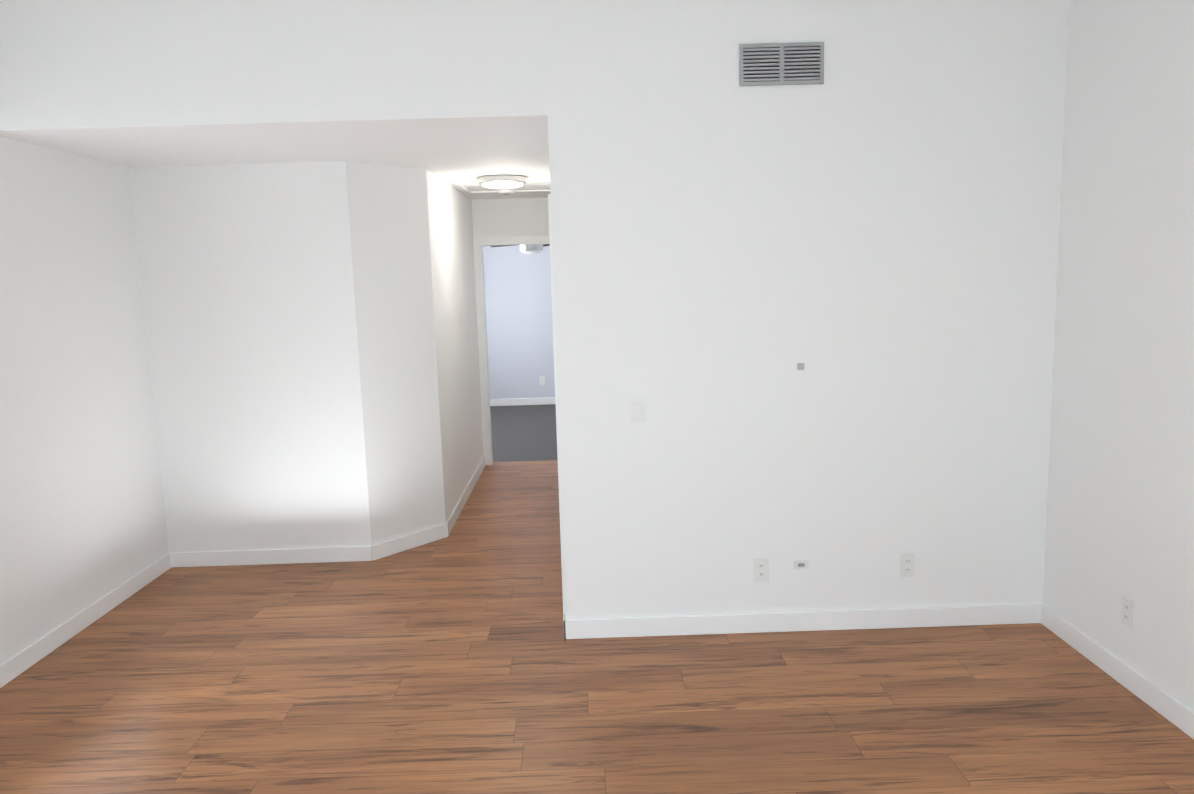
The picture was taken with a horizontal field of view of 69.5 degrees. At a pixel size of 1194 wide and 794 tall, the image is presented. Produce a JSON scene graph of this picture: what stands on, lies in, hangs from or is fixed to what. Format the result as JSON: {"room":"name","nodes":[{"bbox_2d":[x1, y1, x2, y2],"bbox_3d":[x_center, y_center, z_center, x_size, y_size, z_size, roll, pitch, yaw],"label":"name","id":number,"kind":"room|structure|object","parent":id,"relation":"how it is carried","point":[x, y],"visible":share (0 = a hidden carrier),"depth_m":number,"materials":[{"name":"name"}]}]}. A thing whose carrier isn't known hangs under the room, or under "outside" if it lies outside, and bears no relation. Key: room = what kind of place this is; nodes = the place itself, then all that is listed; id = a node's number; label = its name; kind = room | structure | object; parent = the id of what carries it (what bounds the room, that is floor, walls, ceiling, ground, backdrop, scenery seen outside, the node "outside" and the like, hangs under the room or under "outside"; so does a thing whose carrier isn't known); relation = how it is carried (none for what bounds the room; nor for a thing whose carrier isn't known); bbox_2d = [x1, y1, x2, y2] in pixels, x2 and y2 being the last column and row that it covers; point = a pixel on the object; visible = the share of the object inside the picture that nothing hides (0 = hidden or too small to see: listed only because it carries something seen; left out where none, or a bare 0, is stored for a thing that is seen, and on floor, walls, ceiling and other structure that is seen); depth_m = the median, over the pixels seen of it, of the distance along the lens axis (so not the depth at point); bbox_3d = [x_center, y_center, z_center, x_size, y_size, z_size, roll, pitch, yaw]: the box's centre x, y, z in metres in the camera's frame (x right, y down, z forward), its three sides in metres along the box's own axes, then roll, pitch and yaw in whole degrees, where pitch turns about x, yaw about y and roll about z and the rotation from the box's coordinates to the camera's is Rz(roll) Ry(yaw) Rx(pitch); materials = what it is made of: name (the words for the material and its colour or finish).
{"room":"empty living room","nodes":[
{"label":"empty living room","id":0,"kind":"room"},
{"bbox_2d":[0,137,168,664],"bbox_3d":[-2.744,-0.561,2.388,0.120,4.050,5.690,-2,8,-1],"label":"wall","id":1,"kind":"structure","parent":0,"point":[82,519],"depth_m":4.38,"materials":[{"name":"white paint"}]},
{"bbox_2d":[0,397,1193,738],"bbox_3d":[-0.274,0.866,5.911,4.800,0.095,11.800,-2,8,-1],"label":"baseboard","id":2,"kind":"structure","parent":1,"relation":"attached to","point":[1158,699],"depth_m":4.13,"materials":[{"name":"white wood"}]},
{"bbox_2d":[0,120,549,199],"bbox_3d":[-0.379,-1.880,7.907,5.040,0.120,8.080,-2,8,-1],"label":"ceiling","id":3,"kind":"structure","parent":0,"point":[450,153],"depth_m":4.48,"materials":[{"name":"white paint"}]},
{"bbox_2d":[454,179,549,192],"bbox_3d":[-0.684,-1.626,6.650,0.730,0.014,0.730,-2,8,-1],"label":"attic hatch","id":4,"kind":"object","parent":3,"relation":"attached to","point":[528,186],"visible":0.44,"depth_m":6.74,"materials":[{"name":"white paint"}]},
{"bbox_2d":[478,175,525,188],"bbox_3d":[-0.670,-1.520,6.095,0.340,0.070,0.340,-2,8,-1],"label":"light","id":5,"kind":"object","parent":3,"relation":"attached to","point":[501,181],"visible":1,"depth_m":5.97,"materials":[{"name":"white glass"}]},
{"bbox_2d":[498,189,513,194],"bbox_3d":[-0.733,-1.652,6.934,0.130,0.039,0.130,-2,8,-1],"label":"smoke detector","id":6,"kind":"object","parent":3,"relation":"attached to","point":[506,191],"visible":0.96,"depth_m":6.89,"materials":[{"name":"white plastic"}]},
{"bbox_2d":[129,161,483,559],"bbox_3d":[-1.956,-0.409,6.586,1.770,2.530,2.800,-2,8,-1],"label":"wall","id":7,"kind":"structure","parent":0,"point":[312,336],"depth_m":5.26,"materials":[{"name":"white paint"}]},
{"bbox_2d":[472,197,548,236],"bbox_3d":[-0.181,-0.652,7.931,4.720,2.530,0.120,-2,8,-1],"label":"wall","id":8,"kind":"structure","parent":0,"point":[510,217],"depth_m":7.73,"materials":[{"name":"white paint"}]},
{"bbox_2d":[483,245,554,398],"bbox_3d":[-0.800,-0.592,7.993,2.640,2.430,0.005,-2,8,-1],"label":"wall","id":9,"kind":"structure","parent":0,"point":[518,300],"depth_m":7.96,"materials":[{"name":"white paint"}]},
{"bbox_2d":[539,376,544,384],"bbox_3d":[-0.746,-0.224,11.706,0.072,0.116,0.008,-2,8,-1],"label":"outlet","id":10,"kind":"object","parent":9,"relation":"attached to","point":[542,380],"visible":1,"depth_m":11.70,"materials":[{"name":"white plastic"}]},
{"bbox_2d":[491,244,549,253],"bbox_3d":[-0.701,-1.851,9.656,1.109,0.488,1.150,-2,8,-1],"label":"ceiling fan","id":11,"kind":"object","parent":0,"point":[532,249],"visible":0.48,"depth_m":9.60,"materials":[{"name":"silver metal"}]},
{"bbox_2d":[0,0,1069,619],"bbox_3d":[-0.367,-0.847,3.912,4.920,4.050,0.120,-2,8,-1],"label":"wall","id":12,"kind":"structure","parent":0,"point":[866,232],"depth_m":3.88,"materials":[{"name":"white paint"}]},
{"bbox_2d":[630,398,645,422],"bbox_3d":[0.191,0.061,3.982,0.072,0.116,0.009,-2,8,-1],"label":"light switch","id":13,"kind":"object","parent":12,"relation":"attached to","point":[637,410],"visible":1,"depth_m":3.98,"materials":[{"name":"white plastic"}]},
{"bbox_2d":[754,558,768,581],"bbox_3d":[0.784,0.825,4.099,0.072,0.116,0.008,-2,8,-1],"label":"outlet","id":14,"kind":"object","parent":12,"relation":"attached to","point":[761,567],"depth_m":4.10,"materials":[{"name":"white plastic"}]},
{"bbox_2d":[739,42,823,85],"bbox_3d":[0.811,-1.461,3.775,0.370,0.175,0.012,-2,8,-1],"label":"air vent","id":15,"kind":"object","parent":12,"relation":"in","point":[770,64],"visible":1,"depth_m":3.77,"materials":[{"name":"grey metal"}]},
{"bbox_2d":[797,363,803,369],"bbox_3d":[0.940,-0.141,3.965,0.030,0.030,0.008,-2,8,-1],"label":"ports","id":16,"kind":"object","parent":12,"relation":"attached to","point":[800,366],"visible":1,"depth_m":3.96,"materials":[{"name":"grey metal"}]},
{"bbox_2d":[794,560,807,568],"bbox_3d":[0.973,0.800,4.097,0.070,0.045,0.010,-2,8,-1],"label":"outlet","id":17,"kind":"object","parent":12,"relation":"attached to","point":[800,564],"visible":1,"depth_m":4.09,"materials":[{"name":"white plastic"}]},
{"bbox_2d":[900,553,914,576],"bbox_3d":[1.483,0.804,4.105,0.072,0.116,0.008,-2,8,-1],"label":"outlet","id":18,"kind":"object","parent":12,"relation":"attached to","point":[907,560],"depth_m":4.10,"materials":[{"name":"white plastic"}]},
{"bbox_2d":[0,404,1193,793],"bbox_3d":[-0.273,0.952,6.072,5.040,0.120,12.506,-2,8,-1],"label":"floor","id":19,"kind":"structure","parent":0,"point":[454,662],"depth_m":3.56,"materials":[{"name":"brown wood"}]},
{"bbox_2d":[1043,0,1193,711],"bbox_3d":[2.151,-0.927,3.951,0.120,4.050,7.990,-2,8,-1],"label":"wall","id":20,"kind":"structure","parent":0,"point":[1120,512],"depth_m":3.43,"materials":[{"name":"white paint"}]},
{"bbox_2d":[1121,595,1134,628],"bbox_3d":[2.148,0.872,3.482,0.008,0.116,0.072,-2,8,-1],"label":"outlet","id":21,"kind":"object","parent":20,"relation":"attached to","point":[1127,614],"visible":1,"depth_m":3.46,"materials":[{"name":"white plastic"}]},
{"bbox_3d":[-0.154,-0.385,6.035,0.120,2.530,3.950,-2,8,-1],"label":"wall","id":22,"kind":"structure","parent":0,"visible":0},
{"bbox_2d":[473,235,546,464],"bbox_3d":[-0.684,-0.421,7.956,0.811,2.095,0.147,-2,8,-1],"label":"door frame","id":23,"kind":"structure","parent":22,"relation":"attached to","point":[479,243],"depth_m":7.85,"materials":[{"name":"white"}]},
{"bbox_2d":[547,194,565,614],"bbox_3d":[-0.131,-0.007,4.907,0.147,2.095,1.721,-2,8,-1],"label":"door frame","id":24,"kind":"structure","parent":22,"relation":"attached to","point":[549,237],"depth_m":4.04,"materials":[{"name":"white wood"}]}
]}

